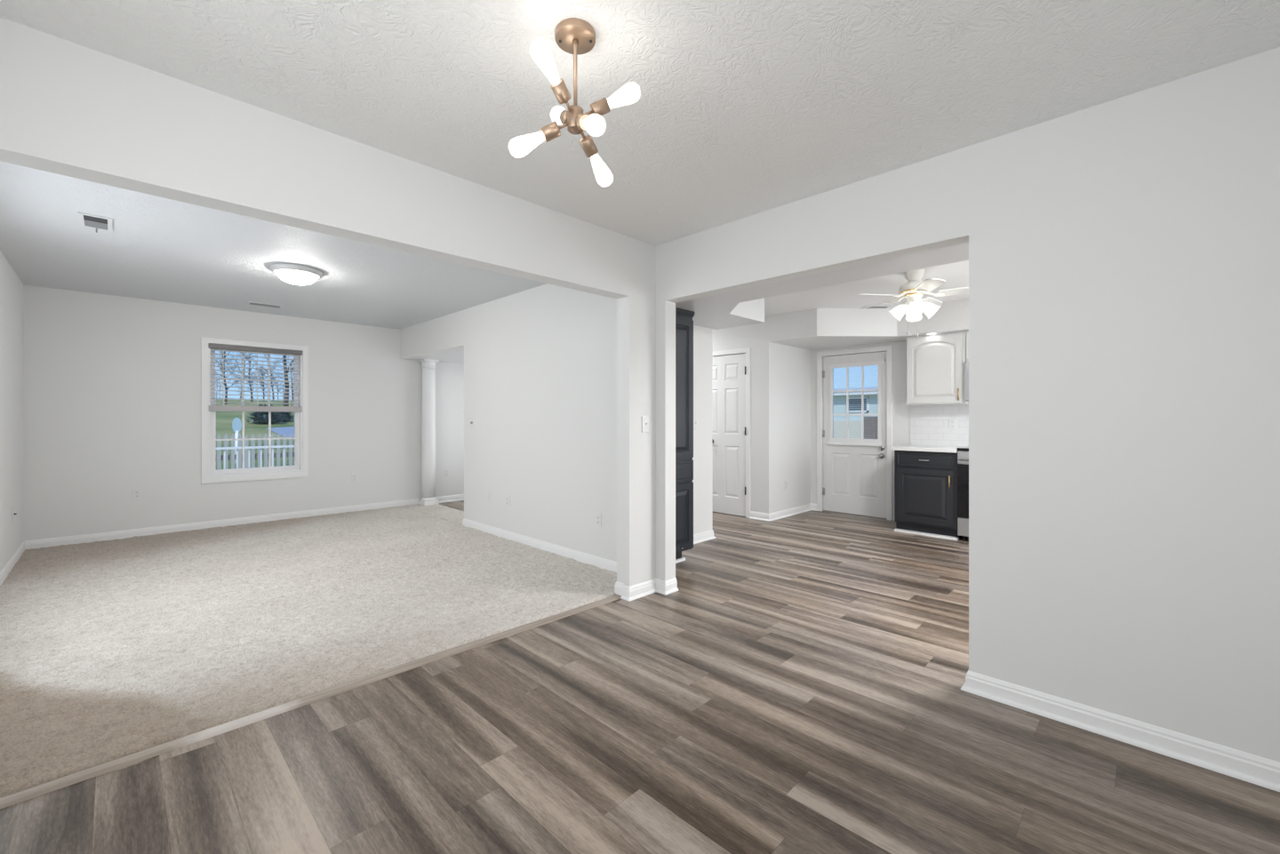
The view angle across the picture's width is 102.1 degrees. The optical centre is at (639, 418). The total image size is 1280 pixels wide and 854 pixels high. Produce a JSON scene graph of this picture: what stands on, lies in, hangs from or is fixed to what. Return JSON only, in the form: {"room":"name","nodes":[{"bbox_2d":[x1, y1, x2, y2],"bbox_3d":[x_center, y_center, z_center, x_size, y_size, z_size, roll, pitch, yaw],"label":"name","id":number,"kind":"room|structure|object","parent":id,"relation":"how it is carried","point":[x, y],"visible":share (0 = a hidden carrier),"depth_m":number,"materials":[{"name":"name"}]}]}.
{"room":"empty dining room","nodes":[
{"label":"empty dining room","id":0,"kind":"room"},
{"bbox_2d":[0,250,23,572],"bbox_3d":[-2.761,-0.003,1.814,8.420,2.440,0.120,0,0,45],"label":"wall","id":1,"kind":"structure","parent":0,"point":[12,289],"depth_m":4.16,"materials":[{"name":"white paint"}]},
{"bbox_2d":[12,506,16,521],"bbox_3d":[-5.119,0.782,4.238,0.070,0.114,0.020,0,0,45],"label":"outlet","id":2,"kind":"object","parent":1,"relation":"attached to","point":[13,513],"visible":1,"depth_m":4.23,"materials":[{"name":"white plastic"}]},
{"bbox_2d":[24,285,463,541],"bbox_3d":[-3.930,-0.003,6.554,0.140,2.440,4.987,0,0,45],"label":"wall","id":3,"kind":"structure","parent":0,"point":[113,384],"depth_m":5.47,"materials":[{"name":"white paint"}]},
{"bbox_2d":[131,488,141,500],"bbox_3d":[-5.107,0.767,5.254,0.009,0.114,0.070,0,0,45],"label":"wall outlet","id":4,"kind":"object","parent":3,"relation":"attached to","point":[136,493],"visible":1,"depth_m":5.25,"materials":[{"name":"white plastic"}]},
{"bbox_2d":[201,336,308,483],"bbox_3d":[-4.451,-0.087,6.012,0.158,1.588,0.996,0,0,45],"label":"window","id":5,"kind":"structure","parent":3,"relation":"in","point":[210,475],"depth_m":5.94,"materials":[{"name":"white plastic"}]},
{"bbox_2d":[208,343,302,412],"bbox_3d":[-4.412,-0.452,5.973,0.054,0.743,0.876,0,0,45],"label":"window blind","id":6,"kind":"object","parent":5,"relation":"attached to","point":[218,347],"visible":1,"depth_m":5.94,"materials":[{"name":"grey plastic"}]},
{"bbox_2d":[352,473,357,482],"bbox_3d":[-3.688,0.770,6.693,0.009,0.114,0.070,0,0,45],"label":"wall outlet","id":7,"kind":"object","parent":3,"relation":"attached to","point":[354,476],"visible":1,"depth_m":6.69,"materials":[{"name":"white plastic"}]},
{"bbox_2d":[444,468,449,477],"bbox_3d":[-2.820,0.794,7.573,0.009,0.114,0.070,0,0,45],"label":"wall outlet","id":8,"kind":"object","parent":3,"relation":"attached to","point":[446,471],"visible":1,"depth_m":7.57,"materials":[{"name":"white plastic"}]},
{"bbox_2d":[0,16,655,596],"bbox_3d":[-1.081,-0.003,2.543,0.122,2.440,3.277,0,0,45],"label":"wall header","id":9,"kind":"structure","parent":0,"point":[68,108],"depth_m":2.17,"materials":[{"name":"white paint"}]},
{"bbox_2d":[614,581,623,596],"bbox_3d":[-0.051,1.163,3.636,0.079,0.085,0.275,0,0,45],"label":"baseboard","id":10,"kind":"structure","parent":9,"relation":"attached to","point":[618,587],"depth_m":3.54,"materials":[{"name":"white wood"}]},
{"bbox_2d":[641,416,649,432],"bbox_3d":[0.044,0.039,3.584,0.020,0.114,0.070,0,0,45],"label":"light switch","id":11,"kind":"object","parent":9,"relation":"attached to","point":[645,420],"visible":1,"depth_m":3.58,"materials":[{"name":"white plastic"}]},
{"bbox_2d":[620,577,678,601],"bbox_3d":[0.078,1.174,3.572,0.427,0.086,0.120,0,0,-34],"label":"baseboard","id":12,"kind":"structure","parent":9,"relation":"attached to","point":[634,592],"depth_m":3.59,"materials":[{"name":"white wood"}]},
{"bbox_2d":[411,348,463,363],"bbox_3d":[-2.014,-0.873,7.015,1.980,0.100,1.420,0,0,45],"label":"ceiling","id":13,"kind":"structure","parent":0,"point":[457,356],"depth_m":6.90,"materials":[{"name":"white paint"}]},
{"bbox_2d":[400,283,616,561],"bbox_3d":[-1.568,-0.003,5.493,4.713,2.440,0.120,0,0,45],"label":"wall","id":14,"kind":"structure","parent":0,"point":[540,362],"depth_m":4.78,"materials":[{"name":"white paint"}]},
{"bbox_2d":[0,498,616,585],"bbox_3d":[-2.694,1.163,4.351,4.713,0.085,3.587,0,0,45],"label":"baseboard","id":15,"kind":"structure","parent":14,"relation":"attached to","point":[151,531],"depth_m":5.21,"materials":[{"name":"white wood"}]},
{"bbox_2d":[470,417,473,428],"bbox_3d":[-1.843,0.045,5.665,0.070,0.114,0.022,0,0,45],"label":"dimmer switch","id":16,"kind":"object","parent":14,"relation":"attached to","point":[471,419],"visible":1,"depth_m":5.66,"materials":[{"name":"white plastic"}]},
{"bbox_2d":[485,490,489,501],"bbox_3d":[-1.603,0.812,5.438,0.070,0.114,0.008,0,0,45],"label":"blank plate","id":17,"kind":"object","parent":14,"relation":"attached to","point":[487,492],"visible":1,"depth_m":5.43,"materials":[{"name":"white plastic"}]},
{"bbox_2d":[505,495,510,507],"bbox_3d":[-1.319,0.822,5.157,0.070,0.114,0.009,0,0,45],"label":"wall outlet","id":18,"kind":"object","parent":14,"relation":"attached to","point":[508,498],"visible":1,"depth_m":5.15,"materials":[{"name":"white plastic"}]},
{"bbox_2d":[595,512,601,527],"bbox_3d":[-0.336,0.820,4.188,0.070,0.114,0.009,0,0,45],"label":"wall outlet","id":19,"kind":"object","parent":14,"relation":"attached to","point":[598,516],"visible":1,"depth_m":4.18,"materials":[{"name":"white plastic"}]},
{"bbox_2d":[0,500,1279,853],"bbox_3d":[-0.220,1.277,4.391,8.480,0.120,7.417,0,0,45],"label":"floor","id":20,"kind":"structure","parent":0,"point":[797,691],"depth_m":1.86,"materials":[{"name":"brown laminate"}]},
{"bbox_2d":[0,504,616,797],"bbox_3d":[-2.627,1.201,4.420,4.710,0.032,3.776,0,0,45],"label":"carpet","id":21,"kind":"object","parent":20,"relation":"on","point":[115,649],"visible":1,"depth_m":3.14,"materials":[{"name":"beige carpet"}]},
{"bbox_2d":[0,594,621,808],"bbox_3d":[-1.198,1.210,2.463,0.066,0.015,2.999,0,0,45],"label":"transition strip","id":22,"kind":"object","parent":20,"relation":"on","point":[28,794],"visible":1,"depth_m":2.09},
{"bbox_2d":[418,359,439,505],"bbox_3d":[-2.969,0.197,7.275,0.202,2.040,0.202,0,0,45],"label":"round column","id":23,"kind":"structure","parent":20,"relation":"on","point":[428,365],"depth_m":7.20,"materials":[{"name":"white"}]},
{"bbox_2d":[675,307,694,563],"bbox_3d":[0.117,0.153,4.338,0.416,2.128,0.595,0,0,45],"label":"pantry cabinet","id":24,"kind":"object","parent":20,"relation":"on","point":[684,317],"visible":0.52,"depth_m":4.33,"materials":[{"name":"black wood"}]},
{"bbox_2d":[894,450,963,540],"bbox_3d":[3.152,0.780,5.580,0.599,0.874,0.664,0,0,45],"label":"base cabinet","id":25,"kind":"object","parent":20,"relation":"on","point":[925,483],"visible":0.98,"depth_m":5.36,"materials":[{"name":"grey wood"}]},
{"bbox_2d":[891,444,966,452],"bbox_3d":[3.155,0.322,5.596,0.618,0.038,0.640,0,0,45],"label":"countertop","id":26,"kind":"structure","parent":25,"relation":"on","point":[911,447],"depth_m":5.43,"materials":[{"name":"white stone"}]},
{"bbox_2d":[957,446,968,541],"bbox_3d":[3.629,0.754,5.091,0.762,0.925,0.671,0,0,45],"label":"range","id":27,"kind":"object","parent":20,"relation":"on","point":[963,453],"visible":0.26,"depth_m":5.11,"materials":[{"name":"silver metal"}]},
{"bbox_2d":[957,446,968,451],"bbox_3d":[3.644,0.307,5.106,0.762,0.030,0.628,0,0,45],"label":"cooktop","id":28,"kind":"object","parent":27,"relation":"in","point":[963,449],"depth_m":5.12,"materials":[{"name":"black glass"}]},
{"bbox_2d":[0,0,1279,329],"bbox_3d":[-0.220,-1.298,4.391,8.480,0.150,7.417,0,0,45],"label":"ceiling","id":29,"kind":"structure","parent":0,"point":[740,109],"depth_m":1.98,"materials":[{"name":"white paint"}]},
{"bbox_2d":[77,211,112,232],"bbox_3d":[-3.376,-1.206,3.213,0.300,0.034,0.145,0,0,45],"label":"ceiling vent","id":30,"kind":"object","parent":29,"relation":"in","point":[97,222],"visible":1,"depth_m":3.21,"materials":[{"name":"white metal"}]},
{"bbox_2d":[246,301,283,308],"bbox_3d":[-4.013,-1.216,5.544,0.130,0.013,0.310,0,0,45],"label":"ceiling vent","id":31,"kind":"object","parent":29,"relation":"in","point":[248,302],"visible":1,"depth_m":5.53,"materials":[{"name":"white metal"}]},
{"bbox_2d":[269,263,323,285],"bbox_3d":[-2.816,-1.159,4.252,0.368,0.129,0.368,0,0,45],"label":"flush ceiling light","id":32,"kind":"object","parent":29,"relation":"attached to","point":[294,274],"visible":1,"depth_m":4.16,"materials":[{"name":"white glass"}]},
{"bbox_2d":[512,17,636,183],"bbox_3d":[-0.205,-1.013,1.643,0.390,0.421,0.384,0,0,45],"label":"chandelier","id":33,"kind":"object","parent":29,"relation":"hanging from","point":[575,36],"visible":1,"depth_m":1.63,"materials":[{"name":"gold metal"}]},
{"bbox_2d":[540,121,560,142],"bbox_3d":[-0.283,-0.906,1.636,0.065,0.061,0.043,0,0,-5],"label":"socket","id":34,"kind":"object","parent":33,"relation":"attached to","point":[550,132],"depth_m":1.62,"materials":[{"name":"gold metal"}]},
{"bbox_2d":[550,79,571,103],"bbox_3d":[-0.241,-0.998,1.580,0.043,0.064,0.066,0,0,30],"label":"socket","id":35,"kind":"object","parent":33,"relation":"attached to","point":[558,87],"depth_m":1.57,"materials":[{"name":"gold metal"}]},
{"bbox_2d":[559,110,567,124],"bbox_3d":[-0.239,-0.994,1.711,0.043,0.063,0.066,0,0,-27],"label":"socket","id":36,"kind":"object","parent":33,"relation":"attached to","point":[563,116],"depth_m":1.69,"materials":[{"name":"gold metal"}]},
{"bbox_2d":[574,113,591,130],"bbox_3d":[-0.171,-0.902,1.576,0.043,0.063,0.066,0,0,-27],"label":"socket","id":37,"kind":"object","parent":33,"relation":"attached to","point":[580,119],"depth_m":1.56,"materials":[{"name":"gold metal"}]},
{"bbox_2d":[579,135,598,157],"bbox_3d":[-0.169,-0.898,1.707,0.043,0.064,0.066,0,0,30],"label":"socket","id":38,"kind":"object","parent":33,"relation":"attached to","point":[587,142],"depth_m":1.69,"materials":[{"name":"gold metal"}]},
{"bbox_2d":[589,97,609,117],"bbox_3d":[-0.128,-0.990,1.651,0.065,0.061,0.043,0,0,-5],"label":"socket","id":39,"kind":"object","parent":33,"relation":"attached to","point":[600,108],"depth_m":1.63,"materials":[{"name":"gold metal"}]},
{"bbox_2d":[675,242,968,329],"bbox_3d":[1.676,-1.068,3.354,4.025,0.310,1.530,0,0,45],"label":"soffit","id":40,"kind":"structure","parent":29,"relation":"attached to","point":[743,307],"depth_m":3.60,"materials":[{"name":"white paint"}]},
{"bbox_2d":[768,298,968,350],"bbox_3d":[3.358,-1.068,5.099,4.080,0.310,1.063,0,0,45],"label":"soffit","id":41,"kind":"structure","parent":29,"relation":"attached to","point":[813,329],"depth_m":5.74,"materials":[{"name":"white paint"}]},
{"bbox_2d":[925,332,937,335],"bbox_3d":[3.127,-0.909,5.556,0.116,0.008,0.116,0,0,45],"label":"recessed light","id":42,"kind":"object","parent":41,"relation":"attached to","point":[931,333],"visible":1,"depth_m":5.53,"materials":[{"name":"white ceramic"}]},
{"bbox_2d":[862,305,891,308],"bbox_3d":[2.577,-1.216,5.647,0.280,0.013,0.110,0,0,0],"label":"ceiling vent","id":43,"kind":"object","parent":29,"relation":"in","point":[875,307],"visible":0.83,"depth_m":5.63,"materials":[{"name":"white metal"}]},
{"bbox_2d":[851,268,968,337],"bbox_3d":[2.299,-0.947,4.310,1.022,0.553,0.992,0,0,45],"label":"ceiling fan","id":44,"kind":"object","parent":29,"relation":"hanging from","point":[914,289],"visible":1,"depth_m":4.22,"materials":[{"name":"white metal"}]},
{"bbox_2d":[692,325,712,534],"bbox_3d":[-0.535,-0.003,5.542,2.195,2.440,1.400,0,0,45],"label":"wall","id":45,"kind":"structure","parent":0,"point":[702,459],"depth_m":5.16,"materials":[{"name":"white paint"}]},
{"bbox_2d":[693,417,697,429],"bbox_3d":[0.545,0.044,5.060,0.020,0.114,0.070,0,0,45],"label":"light switch","id":46,"kind":"object","parent":45,"relation":"attached to","point":[695,420],"visible":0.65,"depth_m":5.07,"materials":[{"name":"white plastic"}]},
{"bbox_2d":[693,529,716,543],"bbox_3d":[-0.281,1.174,5.731,2.152,0.086,0.827,0,0,45],"label":"baseboard","id":47,"kind":"structure","parent":45,"relation":"attached to","point":[705,536],"depth_m":5.14,"materials":[{"name":"white wood"}]},
{"bbox_2d":[712,315,810,513],"bbox_3d":[0.446,-0.003,7.971,4.100,2.440,1.063,0,0,45],"label":"wall","id":48,"kind":"structure","parent":0,"point":[780,374],"depth_m":6.35,"materials":[{"name":"white paint"}]},
{"bbox_2d":[712,347,750,518],"bbox_3d":[1.036,0.173,6.640,0.876,2.088,0.098,0,0,45],"label":"door","id":49,"kind":"structure","parent":48,"relation":"in","point":[731,372],"depth_m":6.55,"materials":[{"name":"white wood"}]},
{"bbox_2d":[749,503,816,521],"bbox_3d":[1.839,1.174,6.578,1.111,0.086,0.285,0,0,-42],"label":"baseboard","id":50,"kind":"structure","parent":48,"relation":"attached to","point":[789,512],"depth_m":6.36,"materials":[{"name":"white wood"}]},
{"bbox_2d":[784,480,788,489],"bbox_3d":[1.832,0.826,6.451,0.009,0.114,0.070,0,0,45],"label":"wall outlet","id":51,"kind":"object","parent":48,"relation":"attached to","point":[787,481],"visible":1,"depth_m":6.44,"materials":[{"name":"white plastic"}]},
{"bbox_2d":[810,340,910,520],"bbox_3d":[3.737,-0.003,5.570,4.200,2.440,0.140,0,0,45],"label":"wall","id":52,"kind":"structure","parent":0,"point":[900,410],"depth_m":6.17,"materials":[{"name":"white paint"}]},
{"bbox_2d":[816,344,892,520],"bbox_3d":[2.715,0.171,6.548,0.936,2.093,0.163,0,0,45],"label":"door","id":53,"kind":"structure","parent":52,"relation":"in","point":[858,473],"depth_m":6.50,"materials":[{"name":"white wood"}]},
{"bbox_2d":[906,331,968,405],"bbox_3d":[3.269,-0.533,5.677,0.572,0.756,0.347,0,0,45],"label":"upper cabinet","id":54,"kind":"object","parent":52,"relation":"attached to","point":[935,364],"visible":0.98,"depth_m":5.57,"materials":[{"name":"white wood"}]},
{"bbox_2d":[910,404,968,446],"bbox_3d":[3.864,0.074,5.341,2.000,0.458,0.008,0,0,45],"label":"backsplash","id":55,"kind":"structure","parent":52,"relation":"attached to","point":[929,424],"depth_m":5.83,"materials":[{"name":"white tile"}]},
{"bbox_2d":[949,418,956,429],"bbox_3d":[3.459,0.059,5.729,0.070,0.114,0.009,0,0,45],"label":"wall outlet","id":56,"kind":"object","parent":55,"relation":"attached to","point":[952,421],"visible":1,"depth_m":5.72,"materials":[{"name":"white plastic"}]},
{"bbox_2d":[965,330,968,360],"bbox_3d":[3.757,-0.754,5.221,0.760,0.313,0.311,0,0,45],"label":"upper cabinet","id":57,"kind":"object","parent":52,"relation":"attached to","point":[966,332],"visible":0.07,"depth_m":5.37,"materials":[{"name":"white wood"}]},
{"bbox_2d":[964,360,968,401],"bbox_3d":[3.743,-0.387,5.205,0.756,0.417,0.353,0,0,45],"label":"microwave","id":58,"kind":"object","parent":57,"relation":"attached to","point":[966,363],"visible":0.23,"depth_m":5.33,"materials":[{"name":"silver metal"}]},
{"bbox_2d":[656,47,1279,762],"bbox_3d":[1.298,-0.003,2.575,3.467,2.440,0.110,0,0,45],"label":"wall","id":59,"kind":"structure","parent":0,"point":[1124,252],"depth_m":1.99,"materials":[{"name":"white paint"}]},
{"bbox_2d":[960,670,1279,791],"bbox_3d":[2.005,1.174,1.859,1.457,0.086,0.137,0,0,45],"label":"baseboard","id":60,"kind":"structure","parent":59,"relation":"attached to","point":[1247,767],"depth_m":1.94,"materials":[{"name":"white wood"}]},
{"label":"outside","id":61,"kind":"structure","parent":0,"visible":0},
{"bbox_2d":[215,399,294,469],"bbox_3d":[-20.676,0.008,48.482,82.470,3.518,100.000,0,0,45],"label":"lawn","id":62,"kind":"structure","parent":61,"point":[224,420],"depth_m":23.38,"materials":[{"name":"green plant"}]},
{"bbox_2d":[215,355,241,390],"bbox_3d":[-49.180,-4.578,61.476,4.059,6.370,3.831,0,0,45],"label":"bare tree","id":63,"kind":"object","parent":62,"relation":"on","point":[215,356],"visible":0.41,"depth_m":61.28,"materials":[{"name":"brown plant"}]},
{"bbox_2d":[215,351,251,404],"bbox_3d":[-31.629,-4.379,38.901,3.386,7.292,3.190,0,0,7],"label":"bare tree","id":64,"kind":"object","parent":62,"relation":"on","point":[226,388],"visible":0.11,"depth_m":39.28,"materials":[{"name":"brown plant"}]},
{"bbox_2d":[232,417,241,463],"bbox_3d":[-11.401,0.667,14.643,0.076,1.390,0.210,0,0,45],"label":"sign","id":65,"kind":"object","parent":62,"relation":"on","point":[236,424],"visible":0.82,"depth_m":14.61,"materials":[{"name":"white"}]},
{"bbox_2d":[233,376,248,396],"bbox_3d":[-53.467,-3.563,69.212,1.731,4.361,2.106,0,0,42],"label":"bare tree","id":66,"kind":"object","parent":62,"relation":"on","point":[241,376],"visible":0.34,"depth_m":69.17,"materials":[{"name":"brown plant"}]},
{"bbox_2d":[232,352,256,401],"bbox_3d":[-34.544,-3.779,45.248,2.020,5.299,3.528,0,0,-33],"label":"bare tree","id":67,"kind":"object","parent":62,"relation":"on","point":[249,378],"visible":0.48,"depth_m":45.28,"materials":[{"name":"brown plant"}]},
{"bbox_2d":[225,352,265,399],"bbox_3d":[-39.885,-4.762,51.931,3.027,6.750,3.724,0,0,45],"label":"bare tree","id":68,"kind":"object","parent":62,"relation":"on","point":[244,353],"visible":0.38,"depth_m":51.85,"materials":[{"name":"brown plant"}]},
{"bbox_2d":[247,376,259,399],"bbox_3d":[-48.929,-3.561,65.204,1.731,4.361,2.105,0,0,16],"label":"bare tree","id":69,"kind":"object","parent":62,"relation":"on","point":[248,376],"visible":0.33,"depth_m":65.22,"materials":[{"name":"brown plant"}]},
{"bbox_2d":[216,432,294,469],"bbox_3d":[-6.255,0.975,8.767,0.062,1.484,5.500,0,0,45],"label":"picket fence","id":70,"kind":"object","parent":62,"relation":"on","point":[219,457],"visible":0.15,"depth_m":8.57,"materials":[{"name":"beige wood"}]},
{"bbox_2d":[248,354,282,400],"bbox_3d":[-35.984,-3.999,49.891,3.238,5.228,2.729,0,0,45],"label":"bare tree","id":71,"kind":"object","parent":62,"relation":"on","point":[271,386],"visible":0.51,"depth_m":50.10,"materials":[{"name":"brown plant"}]},
{"bbox_2d":[253,358,278,399],"bbox_3d":[-42.886,-4.449,59.312,2.673,6.133,3.770,0,0,-34],"label":"bare tree","id":72,"kind":"object","parent":62,"relation":"on","point":[254,358],"visible":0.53,"depth_m":59.08,"materials":[{"name":"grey plant"}]},
{"bbox_2d":[245,404,287,423],"bbox_3d":[-18.452,-0.058,25.491,1.697,1.322,1.726,0,0,45],"label":"bush","id":73,"kind":"object","parent":62,"relation":"on","point":[260,417],"visible":0.59,"depth_m":25.14,"materials":[{"name":"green plant"}]},
{"bbox_2d":[272,376,281,400],"bbox_3d":[-47.036,-3.538,67.168,2.106,4.361,1.731,0,0,5],"label":"bare tree","id":74,"kind":"object","parent":62,"relation":"on","point":[272,376],"visible":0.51,"depth_m":67.06,"materials":[{"name":"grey plant"}]},
{"bbox_2d":[274,355,293,399],"bbox_3d":[-37.692,-4.559,55.965,3.684,6.372,4.035,0,0,45],"label":"bare tree","id":75,"kind":"object","parent":62,"relation":"on","point":[277,356],"visible":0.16,"depth_m":56.27,"materials":[{"name":"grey plant"}]},
{"bbox_2d":[277,411,293,422],"bbox_3d":[-18.485,-0.031,26.849,1.019,1.101,1.046,0,0,45],"label":"bush","id":76,"kind":"object","parent":62,"relation":"on","point":[286,415],"visible":0.51,"depth_m":26.73,"materials":[{"name":"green plant"}]},
{"bbox_2d":[282,355,293,406],"bbox_3d":[-24.549,-5.257,35.273,5.244,10.103,4.216,0,0,-15],"label":"bare tree","id":77,"kind":"object","parent":62,"relation":"on","point":[284,356],"visible":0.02,"depth_m":35.25,"materials":[{"name":"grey plant"}]},
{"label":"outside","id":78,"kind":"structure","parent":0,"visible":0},
{"bbox_3d":[40.251,1.872,17.692,47.530,0.190,68.280,0,0,45],"label":"lawn","id":79,"kind":"structure","parent":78,"visible":0},
{"bbox_2d":[833,386,877,439],"bbox_3d":[11.461,0.092,27.286,14.600,3.450,7.650,0,0,45],"label":"neighbor house","id":80,"kind":"structure","parent":79,"relation":"on","point":[839,424],"depth_m":23.97,"materials":[{"name":"white"}]},
{"bbox_2d":[864,416,877,439],"bbox_3d":[5.613,0.867,11.431,1.300,1.820,0.160,0,0,45],"label":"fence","id":81,"kind":"object","parent":79,"relation":"on","point":[868,422],"visible":0.11,"depth_m":11.71,"materials":[{"name":"grey wood"}]},
{"bbox_3d":[-1.979,-0.003,7.036,1.960,2.440,1.500,0,0,45],"label":"wall","id":82,"kind":"structure","parent":0,"visible":0},
{"bbox_2d":[435,494,463,503],"bbox_3d":[-2.583,1.174,7.800,0.027,0.086,1.020,0,0,45],"label":"baseboard","id":83,"kind":"structure","parent":82,"relation":"attached to","point":[460,497],"depth_m":7.60,"materials":[{"name":"white wood"}]},
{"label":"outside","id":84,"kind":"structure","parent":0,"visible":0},
{"bbox_3d":[-5.286,1.527,6.617,1.880,0.580,8.000,0,0,45],"label":"ground porch","id":85,"kind":"structure","parent":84,"visible":0},
{"bbox_2d":[216,445,294,469],"bbox_3d":[-5.673,0.712,7.350,0.120,1.050,5.520,0,0,45],"label":"porch railing","id":86,"kind":"object","parent":85,"relation":"on","point":[276,446],"visible":0.14,"depth_m":7.44,"materials":[{"name":"white wood"}]},
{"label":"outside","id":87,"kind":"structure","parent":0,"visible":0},
{"bbox_2d":[265,426,294,437],"bbox_3d":[-9.468,0.357,39.745,3.578,1.278,39.578,0,0,18],"label":"road","id":88,"kind":"structure","parent":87,"point":[287,430],"depth_m":22.45,"materials":[{"name":"grey asphalt"}]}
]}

